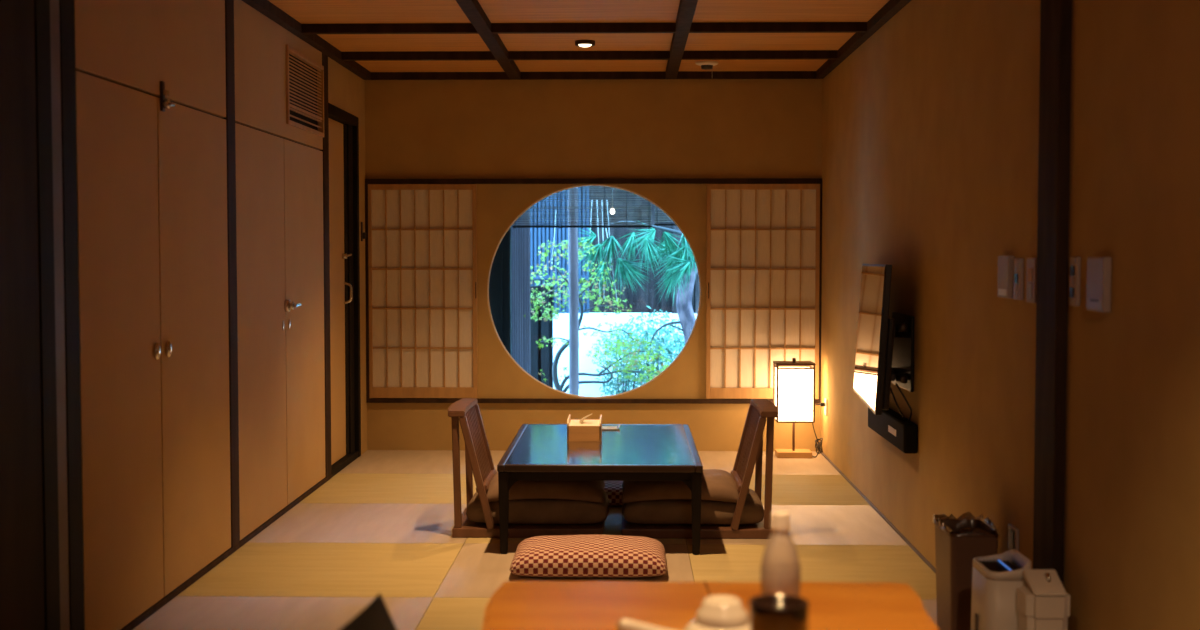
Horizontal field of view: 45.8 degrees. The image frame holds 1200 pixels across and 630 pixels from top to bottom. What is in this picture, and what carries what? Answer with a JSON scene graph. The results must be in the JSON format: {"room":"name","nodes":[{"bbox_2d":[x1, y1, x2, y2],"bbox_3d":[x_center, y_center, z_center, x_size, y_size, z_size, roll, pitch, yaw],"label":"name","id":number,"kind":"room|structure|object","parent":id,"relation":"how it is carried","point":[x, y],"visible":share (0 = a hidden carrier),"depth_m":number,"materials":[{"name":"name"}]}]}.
{"room":"traditional dwelling","nodes":[
{"label":"traditional dwelling","id":0,"kind":"room"},
{"bbox_2d":[0,0,44,629],"bbox_3d":[-1.647,0.013,1.205,0.050,2.366,5.536,0,3,1],"label":"door frame","id":1,"kind":"structure","parent":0,"point":[22,596],"depth_m":3.83,"materials":[{"name":"black wood"}]},
{"bbox_2d":[34,0,60,629],"bbox_3d":[-1.594,-0.112,4.019,0.064,2.366,0.095,0,3,1],"label":"trim","id":2,"kind":"structure","parent":1,"relation":"attached to","point":[41,7],"depth_m":4.01,"materials":[{"name":"black wood"}]},
{"bbox_2d":[50,0,69,629],"bbox_3d":[-1.594,-0.115,4.105,0.061,2.366,0.073,0,3,1],"label":"trim","id":3,"kind":"structure","parent":1,"relation":"attached to","point":[54,4],"depth_m":4.11,"materials":[{"name":"brown wood"}]},
{"bbox_2d":[328,57,367,454],"bbox_3d":[-1.540,-0.281,8.324,0.120,2.322,1.191,0,3,1],"label":"wall","id":4,"kind":"structure","parent":0,"point":[346,90],"depth_m":8.73,"materials":[{"name":"paint"}]},
{"bbox_2d":[120,474,331,629],"bbox_3d":[-1.538,0.970,6.085,0.036,0.022,3.563,0,3,1],"label":"baseboard","id":5,"kind":"structure","parent":4,"relation":"attached to","point":[134,623],"depth_m":5.63,"materials":[{"name":"brown wood"}]},
{"bbox_2d":[242,0,370,79],"bbox_3d":[-1.493,-1.382,6.504,0.045,0.048,4.656,0,3,1],"label":"trim","id":6,"kind":"structure","parent":4,"relation":"attached to","point":[265,7],"depth_m":7.08,"materials":[{"name":"brown wood"}]},
{"bbox_2d":[320,52,330,477],"bbox_3d":[-1.519,-0.255,7.748,0.064,2.322,0.130,0,3,1],"label":"trim","id":7,"kind":"structure","parent":4,"relation":"attached to","point":[326,240],"depth_m":7.73,"materials":[{"name":"brown wood"}]},
{"bbox_2d":[328,118,352,464],"bbox_3d":[-1.542,-0.143,8.184,0.161,2.060,0.900,0,3,1],"label":"door","id":8,"kind":"structure","parent":4,"relation":"in","point":[338,232],"depth_m":8.22,"materials":[{"name":"wood"}]},
{"bbox_2d":[328,103,360,476],"bbox_3d":[-1.537,-0.149,8.245,0.128,2.065,0.848,0,3,1],"label":"trim","id":9,"kind":"structure","parent":4,"relation":"attached to","point":[335,113],"depth_m":8.57,"materials":[{"name":"black wood"}]},
{"bbox_2d":[361,222,365,240],"bbox_3d":[-1.456,-0.514,8.747,0.030,0.120,0.030,0,3,1],"label":"latch plate","id":10,"kind":"object","parent":4,"relation":"attached to","point":[363,234],"visible":1,"depth_m":8.74,"materials":[{"name":"metal"}]},
{"bbox_2d":[133,450,936,629],"bbox_3d":[-0.426,1.128,3.683,3.602,0.080,10.641,0,3,1],"label":"floor","id":11,"kind":"structure","parent":0,"point":[383,524],"depth_m":5.87,"materials":[{"name":"brown"}]},
{"bbox_2d":[59,0,76,629],"bbox_3d":[-1.591,-0.118,4.168,0.064,2.366,0.048,0,3,1],"label":"trim","id":12,"kind":"structure","parent":11,"relation":"on","point":[62,3],"depth_m":4.17,"materials":[{"name":"black wood"}]},
{"bbox_2d":[67,0,83,629],"bbox_3d":[-1.591,-0.121,4.225,0.061,2.366,0.057,0,3,1],"label":"trim","id":13,"kind":"structure","parent":11,"relation":"on","point":[70,3],"depth_m":4.23,"materials":[{"name":"black wood"}]},
{"bbox_2d":[74,0,230,629],"bbox_3d":[-1.848,-0.135,5.057,0.682,2.322,1.592,0,3,1],"label":"closet","id":14,"kind":"object","parent":11,"relation":"on","point":[150,75],"visible":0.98,"depth_m":4.88,"materials":[{"name":"brown wood"}]},
{"bbox_2d":[221,0,239,547],"bbox_3d":[-1.556,-0.173,5.904,0.064,2.322,0.112,0,3,1],"label":"trim","id":15,"kind":"structure","parent":11,"relation":"on","point":[229,4],"depth_m":5.89,"materials":[{"name":"brown wood"}]},
{"bbox_2d":[234,0,325,539],"bbox_3d":[-1.801,-0.214,6.827,0.705,2.322,1.721,0,3,1],"label":"closet","id":16,"kind":"object","parent":11,"relation":"on","point":[279,76],"visible":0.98,"depth_m":6.68,"materials":[{"name":"brown wood"}]},
{"bbox_2d":[340,593,396,629],"bbox_3d":[-0.185,0.818,2.190,0.537,0.671,0.475,0,3,1],"label":"dining chair","id":17,"kind":"object","parent":11,"relation":"on","point":[375,616],"visible":1,"depth_m":2.35,"materials":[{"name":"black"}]},
{"bbox_2d":[448,398,603,537],"bbox_3d":[-0.330,0.685,6.457,0.697,0.558,0.536,0,3,1],"label":"chair","id":18,"kind":"object","parent":11,"relation":"on","point":[479,463],"visible":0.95,"depth_m":6.21,"materials":[{"name":"brown wood"}]},
{"bbox_2d":[466,490,608,523],"bbox_3d":[-0.277,0.859,6.463,0.635,0.126,0.436,0,3,1],"label":"seat cushion","id":19,"kind":"object","parent":18,"relation":"on","point":[521,511],"visible":0.56,"depth_m":6.25,"materials":[{"name":"brown fabric"}]},
{"bbox_2d":[486,472,604,502],"bbox_3d":[-0.246,0.758,6.456,0.533,0.114,0.456,0,3,1],"label":"seat cushion","id":20,"kind":"object","parent":19,"relation":"on","point":[592,491],"visible":0.59,"depth_m":6.24,"materials":[{"name":"brown fabric"}]},
{"bbox_2d":[510,535,666,577],"bbox_3d":[-0.041,0.947,5.609,0.606,0.111,0.453,0,3,1],"label":"floor cushion","id":21,"kind":"object","parent":11,"relation":"on","point":[580,556],"visible":1,"depth_m":5.42,"materials":[{"name":"brown fabric"}]},
{"bbox_2d":[497,424,702,554],"bbox_3d":[0.013,0.773,6.552,0.848,0.373,1.404,0,3,1],"label":"table","id":22,"kind":"object","parent":11,"relation":"on","point":[630,452],"visible":0.98,"depth_m":6.04,"materials":[{"name":"paint"}]},
{"bbox_2d":[567,414,601,441],"bbox_3d":[-0.071,0.522,6.708,0.157,0.117,0.270,0,3,1],"label":"tissue box","id":23,"kind":"object","parent":22,"relation":"on","point":[578,430],"visible":1,"depth_m":6.58,"materials":[{"name":"brown wood"}]},
{"bbox_2d":[602,424,619,429],"bbox_3d":[0.026,0.556,7.062,0.150,0.018,0.120,0,3,1],"label":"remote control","id":24,"kind":"object","parent":22,"relation":"on","point":[617,426],"visible":0.6,"depth_m":7.04,"materials":[{"name":"plastic"}]},
{"bbox_2d":[603,481,622,505],"bbox_3d":[0.043,0.878,7.177,0.571,0.108,0.532,0,3,1],"label":"floor cushion","id":25,"kind":"object","parent":11,"relation":"on","point":[614,489],"visible":0.06,"depth_m":6.94,"materials":[{"name":"brown fabric"}]},
{"bbox_2d":[622,399,777,538],"bbox_3d":[0.449,0.686,6.441,0.697,0.558,0.536,0,3,1],"label":"chair","id":26,"kind":"object","parent":11,"relation":"on","point":[749,455],"visible":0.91,"depth_m":6.20,"materials":[{"name":"brown wood"}]},
{"bbox_2d":[622,489,763,524],"bbox_3d":[0.418,0.859,6.449,0.635,0.126,0.436,0,3,1],"label":"seat cushion","id":27,"kind":"object","parent":26,"relation":"on","point":[668,511],"visible":0.59,"depth_m":6.24,"materials":[{"name":"brown fabric"}]},
{"bbox_2d":[621,469,738,502],"bbox_3d":[0.364,0.759,6.444,0.533,0.114,0.456,0,3,1],"label":"seat cushion","id":28,"kind":"object","parent":27,"relation":"on","point":[717,484],"visible":0.75,"depth_m":6.24,"materials":[{"name":"brown fabric"}]},
{"bbox_2d":[482,581,938,629],"bbox_3d":[0.181,0.850,2.038,0.797,0.620,1.404,0,3,1],"label":"wooden table","id":29,"kind":"object","parent":11,"relation":"on","point":[515,605],"visible":0.89,"depth_m":2.53,"materials":[{"name":"brown wood"}]},
{"bbox_2d":[617,595,749,629],"bbox_3d":[0.143,0.480,2.122,0.207,0.113,0.148,1,3,20],"label":"teapot","id":30,"kind":"object","parent":29,"relation":"on","point":[716,612],"visible":0.98,"depth_m":2.09,"materials":[{"name":"ceramic"}]},
{"bbox_2d":[749,594,808,629],"bbox_3d":[0.248,0.470,1.973,0.082,0.146,0.082,0,3,1],"label":"tea canister","id":31,"kind":"object","parent":29,"relation":"on","point":[768,611],"visible":1,"depth_m":1.94,"materials":[{"name":"brown wood"}]},
{"bbox_2d":[761,511,800,596],"bbox_3d":[0.288,0.422,2.266,0.063,0.216,0.063,0,3,1],"label":"bottle","id":32,"kind":"object","parent":29,"relation":"on","point":[780,565],"visible":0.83,"depth_m":2.24,"materials":[{"name":"beige ceramic"}]},
{"bbox_2d":[773,358,815,457],"bbox_3d":[1.183,0.564,8.672,0.236,0.604,0.216,0,3,1],"label":"lantern","id":33,"kind":"object","parent":11,"relation":"on","point":[793,381],"visible":0.98,"depth_m":8.57,"materials":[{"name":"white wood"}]},
{"bbox_2d":[812,403,824,456],"bbox_3d":[1.322,0.699,8.623,0.082,0.335,0.066,0,3,1],"label":"power cord","id":34,"kind":"object","parent":11,"relation":"on","point":[819,446],"visible":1,"depth_m":8.61,"materials":[{"name":"black plastic"}]},
{"bbox_2d":[933,512,1000,629],"bbox_3d":[1.160,0.848,4.510,0.162,0.405,0.256,0,3,1],"label":"waste bin","id":35,"kind":"object","parent":11,"relation":"on","point":[958,541],"visible":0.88,"depth_m":4.40,"materials":[{"name":"plastic"}]},
{"bbox_2d":[971,549,1030,629],"bbox_3d":[1.118,0.871,3.966,0.137,0.408,0.222,0,3,1],"label":"air purifier","id":36,"kind":"object","parent":11,"relation":"on","point":[996,579],"visible":0.91,"depth_m":3.87,"materials":[{"name":"white plastic"}]},
{"bbox_2d":[980,560,1017,571],"bbox_3d":[1.119,0.708,3.959,0.100,0.014,0.188,0,3,1],"label":"grille","id":37,"kind":"object","parent":36,"relation":"attached to","point":[985,565],"depth_m":3.97,"materials":[{"name":"black plastic"}]},
{"bbox_2d":[998,560,1010,570],"bbox_3d":[1.139,0.699,3.951,0.026,0.004,0.154,0,3,1],"label":"indicator light","id":38,"kind":"object","parent":36,"relation":"on","point":[1002,566],"depth_m":3.97,"materials":[{"name":"blue plastic"}]},
{"bbox_2d":[1017,569,1069,629],"bbox_3d":[1.179,0.884,3.785,0.116,0.397,0.128,0,3,1],"label":"waste bin","id":39,"kind":"object","parent":11,"relation":"on","point":[1044,604],"visible":1,"depth_m":3.74,"materials":[{"name":"white plastic"}]},
{"bbox_2d":[241,0,888,71],"bbox_3d":[-0.451,-1.302,3.601,3.652,0.050,10.691,0,3,1],"label":"ceiling","id":40,"kind":"structure","parent":0,"point":[303,11],"depth_m":6.89,"materials":[{"name":"brown wood"}]},
{"bbox_2d":[575,40,594,46],"bbox_3d":[-0.079,-1.436,7.528,0.108,0.030,0.108,0,3,1],"label":"recessed light","id":41,"kind":"object","parent":40,"relation":"in","point":[580,43],"visible":1,"depth_m":7.50,"materials":[{"name":"metal"}]},
{"bbox_2d":[665,0,697,78],"bbox_3d":[0.335,-1.253,3.572,0.068,0.046,10.461,0,3,1],"label":"trim","id":42,"kind":"structure","parent":40,"relation":"attached to","point":[686,10],"depth_m":7.03,"materials":[{"name":"brown wood"}]},
{"bbox_2d":[695,61,717,69],"bbox_3d":[0.629,-1.441,8.363,0.136,0.095,0.135,0,3,1],"label":"smoke detector","id":43,"kind":"object","parent":40,"relation":"attached to","point":[705,65],"visible":1,"depth_m":8.33,"materials":[{"name":"white plastic"}]},
{"bbox_2d":[365,79,821,450],"bbox_3d":[-0.321,-0.304,8.925,3.602,2.416,0.060,0,3,1],"label":"wall","id":44,"kind":"structure","parent":0,"point":[581,128],"depth_m":8.87,"materials":[{"name":"paint"}]},
{"bbox_2d":[365,184,368,398],"bbox_3d":[-1.459,-0.147,8.909,0.018,1.345,0.030,0,3,1],"label":"trim","id":45,"kind":"structure","parent":44,"relation":"attached to","point":[366,185],"depth_m":8.90,"materials":[{"name":"brown wood"}]},
{"bbox_2d":[368,184,477,397],"bbox_3d":[-1.110,-0.147,8.900,0.679,1.341,0.026,0,3,1],"label":"shoji screen","id":46,"kind":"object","parent":44,"relation":"in","point":[422,238],"depth_m":8.90,"materials":[{"name":"beige paper"}]},
{"bbox_2d":[456,0,520,78],"bbox_3d":[-0.631,-1.254,3.592,0.068,0.046,10.461,0,3,1],"label":"trim","id":47,"kind":"structure","parent":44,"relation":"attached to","point":[472,9],"depth_m":7.07,"materials":[{"name":"brown wood"}]},
{"bbox_2d":[512,186,651,228],"bbox_3d":[-0.118,-0.909,9.473,0.933,0.664,0.020,0,3,1],"label":"bamboo blind","id":48,"kind":"object","parent":44,"relation":"attached to","point":[604,193],"visible":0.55,"depth_m":9.48,"materials":[{"name":"black wood"}]},
{"bbox_2d":[371,71,815,79],"bbox_3d":[-0.044,-1.487,8.819,2.848,0.044,0.035,0,3,1],"label":"trim","id":49,"kind":"structure","parent":44,"relation":"attached to","point":[648,74],"depth_m":8.80,"materials":[{"name":"brown wood"}]},
{"bbox_2d":[365,178,821,183],"bbox_3d":[-0.044,-0.834,8.850,2.848,0.032,0.030,0,3,1],"label":"trim","id":50,"kind":"structure","parent":44,"relation":"attached to","point":[618,180],"depth_m":8.83,"materials":[{"name":"brown wood"}]},
{"bbox_2d":[366,398,820,403],"bbox_3d":[-0.044,0.539,8.911,2.848,0.027,0.030,0,3,1],"label":"trim","id":51,"kind":"structure","parent":44,"relation":"attached to","point":[370,400],"depth_m":8.90,"materials":[{"name":"brown wood"}]},
{"bbox_2d":[487,184,700,397],"bbox_3d":[-0.037,-0.148,8.930,1.384,1.384,0.019,0,3,1],"label":"window","id":52,"kind":"structure","parent":44,"relation":"in","point":[517,364],"depth_m":8.92,"materials":[{"name":"brown wood"}]},
{"bbox_2d":[654,206,676,225],"bbox_3d":[0.650,-0.914,9.428,0.578,0.651,0.020,0,3,1],"label":"bamboo blind","id":53,"kind":"object","parent":44,"relation":"attached to","point":[657,208],"visible":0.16,"depth_m":9.44,"materials":[{"name":"black wood"}]},
{"bbox_2d":[706,184,819,398],"bbox_3d":[1.015,-0.145,8.858,0.703,1.341,0.026,0,3,1],"label":"shoji screen","id":54,"kind":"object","parent":44,"relation":"in","point":[763,240],"depth_m":8.86,"materials":[{"name":"beige paper"}]},
{"bbox_3d":[0.186,-1.266,9.237,3.600,0.070,0.669,0,3,1],"label":"eave","id":55,"kind":"object","parent":44,"relation":"attached to","visible":0},
{"bbox_2d":[610,187,614,213],"bbox_3d":[0.081,-0.946,9.287,0.032,0.574,0.032,0,3,1],"label":"bulb","id":56,"kind":"object","parent":55,"relation":"hanging from","point":[612,211],"visible":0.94,"depth_m":9.29,"materials":[{"name":"beige glass"}]},
{"bbox_2d":[820,0,1199,629],"bbox_3d":[1.325,-0.069,3.620,0.100,2.416,10.691,0,3,1],"label":"wall","id":57,"kind":"structure","parent":0,"point":[930,126],"depth_m":4.32,"materials":[{"name":"paint"}]},
{"bbox_2d":[302,22,866,33],"bbox_3d":[-0.082,-1.404,6.952,2.848,0.044,0.048,0,3,1],"label":"trim","id":58,"kind":"structure","parent":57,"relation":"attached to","point":[704,27],"depth_m":6.93,"materials":[{"name":"brown wood"}]},
{"bbox_2d":[342,50,837,60],"bbox_3d":[-0.062,-1.447,7.920,2.848,0.044,0.048,0,3,1],"label":"trim","id":59,"kind":"structure","parent":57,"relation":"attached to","point":[760,54],"depth_m":7.90,"materials":[{"name":"brown wood"}]},
{"bbox_2d":[819,183,821,399],"bbox_3d":[1.373,-0.145,8.853,0.012,1.345,0.030,0,3,1],"label":"trim","id":60,"kind":"structure","parent":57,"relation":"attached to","point":[820,284],"depth_m":8.84,"materials":[{"name":"brown wood"}]},
{"bbox_2d":[824,398,826,415],"bbox_3d":[1.369,0.556,8.607,0.010,0.100,0.070,0,3,1],"label":"wall outlet","id":61,"kind":"object","parent":57,"relation":"attached to","point":[825,406],"visible":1,"depth_m":8.59,"materials":[{"name":"white plastic"}]},
{"bbox_2d":[816,0,910,78],"bbox_3d":[1.309,-1.377,6.408,0.045,0.048,4.736,0,3,1],"label":"trim","id":62,"kind":"structure","parent":57,"relation":"attached to","point":[891,8],"depth_m":7.08,"materials":[{"name":"brown wood"}]},
{"bbox_2d":[819,451,935,573],"bbox_3d":[1.328,0.955,6.519,0.008,0.014,4.791,0,3,1],"label":"baseboard","id":63,"kind":"structure","parent":57,"relation":"attached to","point":[892,526],"depth_m":6.59,"materials":[{"name":"brown wood"}]},
{"bbox_2d":[853,263,913,420],"bbox_3d":[1.267,0.110,6.347,0.178,0.682,1.076,0,3,6],"label":"television","id":64,"kind":"object","parent":57,"relation":"attached to","point":[885,344],"visible":0.99,"depth_m":6.03,"materials":[{"name":"black plastic"}]},
{"bbox_2d":[868,407,917,453],"bbox_3d":[1.294,0.482,6.173,0.062,0.148,1.147,0,3,1],"label":"cable box","id":65,"kind":"object","parent":57,"relation":"attached to","point":[890,425],"visible":0.86,"depth_m":6.04,"materials":[{"name":"black plastic"}]},
{"bbox_2d":[997,256,1014,297],"bbox_3d":[1.281,-0.120,4.486,0.022,0.132,0.133,0,3,1],"label":"switch","id":66,"kind":"object","parent":57,"relation":"attached to","point":[1005,263],"visible":1,"depth_m":4.45,"materials":[{"name":"white plastic"}]},
{"bbox_2d":[1008,524,1018,550],"bbox_3d":[1.284,0.697,4.415,0.012,0.080,0.100,0,3,1],"label":"wall outlet","id":67,"kind":"object","parent":57,"relation":"attached to","point":[1013,532],"visible":0.75,"depth_m":4.40,"materials":[{"name":"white plastic"}]},
{"bbox_2d":[1008,529,1013,548],"bbox_3d":[1.279,0.697,4.416,0.003,0.056,0.060,0,3,1],"label":"socket","id":68,"kind":"object","parent":67,"relation":"attached to","point":[1010,531],"depth_m":4.42,"materials":[{"name":"white plastic"}]},
{"bbox_2d":[1013,258,1023,299],"bbox_3d":[1.282,-0.111,4.359,0.014,0.126,0.082,0,3,1],"label":"light switch","id":69,"kind":"object","parent":57,"relation":"attached to","point":[1018,269],"visible":1,"depth_m":4.34,"materials":[{"name":"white plastic"}]},
{"bbox_2d":[1026,258,1036,302],"bbox_3d":[1.278,-0.103,4.205,0.016,0.132,0.090,0,3,1],"label":"light switch","id":70,"kind":"object","parent":57,"relation":"attached to","point":[1031,289],"visible":0.93,"depth_m":4.18,"materials":[{"name":"white plastic"}]},
{"bbox_2d":[1033,0,1071,586],"bbox_3d":[1.266,-0.110,3.977,0.032,2.366,0.195,0,3,1],"label":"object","id":71,"kind":"structure","parent":57,"relation":"attached to","point":[1055,15],"depth_m":3.93,"materials":[{"name":"brown wood"}]},
{"bbox_2d":[1069,257,1080,305],"bbox_3d":[1.271,-0.090,3.808,0.015,0.132,0.066,0,3,1],"label":"light switch","id":72,"kind":"object","parent":57,"relation":"attached to","point":[1075,262],"visible":1,"depth_m":3.79,"materials":[{"name":"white plastic"}]},
{"bbox_2d":[1087,257,1110,311],"bbox_3d":[1.264,-0.078,3.600,0.022,0.137,0.130,0,3,1],"label":"intercom","id":73,"kind":"object","parent":57,"relation":"attached to","point":[1098,268],"visible":1,"depth_m":3.56,"materials":[{"name":"plastic"}]},
{"label":"outside","id":74,"kind":"structure","parent":0,"visible":0},
{"bbox_3d":[0.222,1.132,11.139,6.400,0.150,4.239,0,3,1],"label":"ground","id":75,"kind":"structure","parent":74,"visible":0},
{"bbox_2d":[489,227,511,355],"bbox_3d":[-1.075,-0.267,9.378,0.975,2.800,0.126,0,3,1],"label":"post","id":76,"kind":"object","parent":75,"relation":"on","point":[500,281],"visible":0.07,"depth_m":9.32,"materials":[{"name":"black wood"}]},
{"bbox_2d":[511,209,530,374],"bbox_3d":[-0.564,-0.291,9.928,0.155,2.800,0.035,0,3,1],"label":"panel","id":77,"kind":"object","parent":75,"relation":"on","point":[521,252],"visible":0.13,"depth_m":9.92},
{"bbox_2d":[531,286,552,387],"bbox_3d":[-0.525,0.410,11.282,0.300,1.280,0.080,0,3,1],"label":"screen","id":78,"kind":"object","parent":75,"relation":"on","point":[541,359],"visible":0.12,"depth_m":11.24,"materials":[{"name":"black wood"}]},
{"bbox_2d":[530,186,588,312],"bbox_3d":[-0.605,-0.584,12.020,1.028,3.200,0.070,0,3,1],"label":"slatted screen","id":79,"kind":"object","parent":75,"relation":"on","point":[539,236],"visible":0.09,"depth_m":12.00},
{"bbox_2d":[568,187,578,394],"bbox_3d":[-0.186,-0.348,9.950,0.079,2.912,0.069,0,3,1],"label":"support pole","id":80,"kind":"object","parent":75,"relation":"on","point":[572,232],"visible":0.44,"depth_m":9.94,"materials":[{"name":"grey metal"}]},
{"bbox_2d":[524,237,669,392],"bbox_3d":[-0.032,0.283,10.276,1.218,1.690,0.745,0,3,1],"label":"maple tree","id":81,"kind":"object","parent":75,"relation":"on","point":[641,356],"visible":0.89,"depth_m":10.24,"materials":[{"name":"green plant"}]},
{"bbox_2d":[551,211,555,264],"bbox_3d":[-0.339,-0.571,10.444,0.038,0.402,0.009,0,3,1],"label":"rope","id":82,"kind":"object","parent":81,"relation":"hanging from","point":[555,211],"visible":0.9,"depth_m":10.44,"materials":[{"name":"beige fabric"}]},
{"bbox_2d":[597,202,600,301],"bbox_3d":[-0.010,-0.467,10.442,0.030,0.754,0.009,0,3,1],"label":"rope","id":83,"kind":"object","parent":81,"relation":"hanging from","point":[597,202],"visible":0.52,"depth_m":10.44,"materials":[{"name":"beige fabric"}]},
{"bbox_2d":[595,322,649,395],"bbox_3d":[0.184,0.548,11.549,0.462,0.988,0.485,0,3,1],"label":"shrub","id":84,"kind":"object","parent":75,"relation":"on","point":[625,381],"visible":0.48,"depth_m":11.48,"materials":[{"name":"green plant"}]},
{"bbox_2d":[553,313,696,396],"bbox_3d":[1.460,0.501,12.047,3.760,1.030,0.120,0,3,1],"label":"wall","id":85,"kind":"structure","parent":75,"relation":"on","point":[560,326],"depth_m":12.01,"materials":[{"name":"paint"}]},
{"bbox_2d":[672,222,699,313],"bbox_3d":[1.924,-0.872,11.965,2.637,2.319,0.064,0,3,1],"label":"fence","id":86,"kind":"object","parent":85,"relation":"attached to","point":[696,291],"visible":0.02,"depth_m":11.99,"materials":[{"name":"brown wood"}]},
{"bbox_2d":[586,186,671,312],"bbox_3d":[0.261,-0.279,13.048,6.400,2.500,0.100,0,3,1],"label":"wall","id":87,"kind":"structure","parent":75,"relation":"on","point":[639,300],"depth_m":12.99,"materials":[{"name":"brown wood"}]},
{"bbox_2d":[565,221,697,345],"bbox_3d":[0.293,0.129,10.443,1.158,2.278,0.781,0,3,1],"label":"pine tree","id":88,"kind":"object","parent":75,"relation":"on","point":[682,269],"visible":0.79,"depth_m":10.40,"materials":[{"name":"green plant"}]},
{"bbox_2d":[602,202,604,298],"bbox_3d":[0.023,-0.482,10.441,0.023,0.725,0.009,0,3,1],"label":"rope","id":89,"kind":"object","parent":88,"relation":"hanging from","point":[602,202],"visible":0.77,"depth_m":10.44,"materials":[{"name":"beige fabric"}]},
{"bbox_2d":[606,228,617,301],"bbox_3d":[0.085,-0.365,10.444,0.090,0.550,0.009,0,3,1],"label":"rope","id":90,"kind":"object","parent":88,"relation":"hanging from","point":[606,228],"visible":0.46,"depth_m":10.45,"materials":[{"name":"beige fabric"}]},
{"bbox_2d":[618,306,684,387],"bbox_3d":[0.448,0.480,11.631,0.644,1.113,0.467,0,3,1],"label":"shrub","id":91,"kind":"object","parent":75,"relation":"on","point":[650,330],"visible":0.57,"depth_m":11.57,"materials":[{"name":"green plant"}]},
{"bbox_2d":[660,326,684,370],"bbox_3d":[0.730,0.556,11.434,0.526,0.982,0.484,0,3,1],"label":"shrub","id":92,"kind":"object","parent":75,"relation":"on","point":[672,342],"visible":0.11,"depth_m":11.37,"materials":[{"name":"green plant"}]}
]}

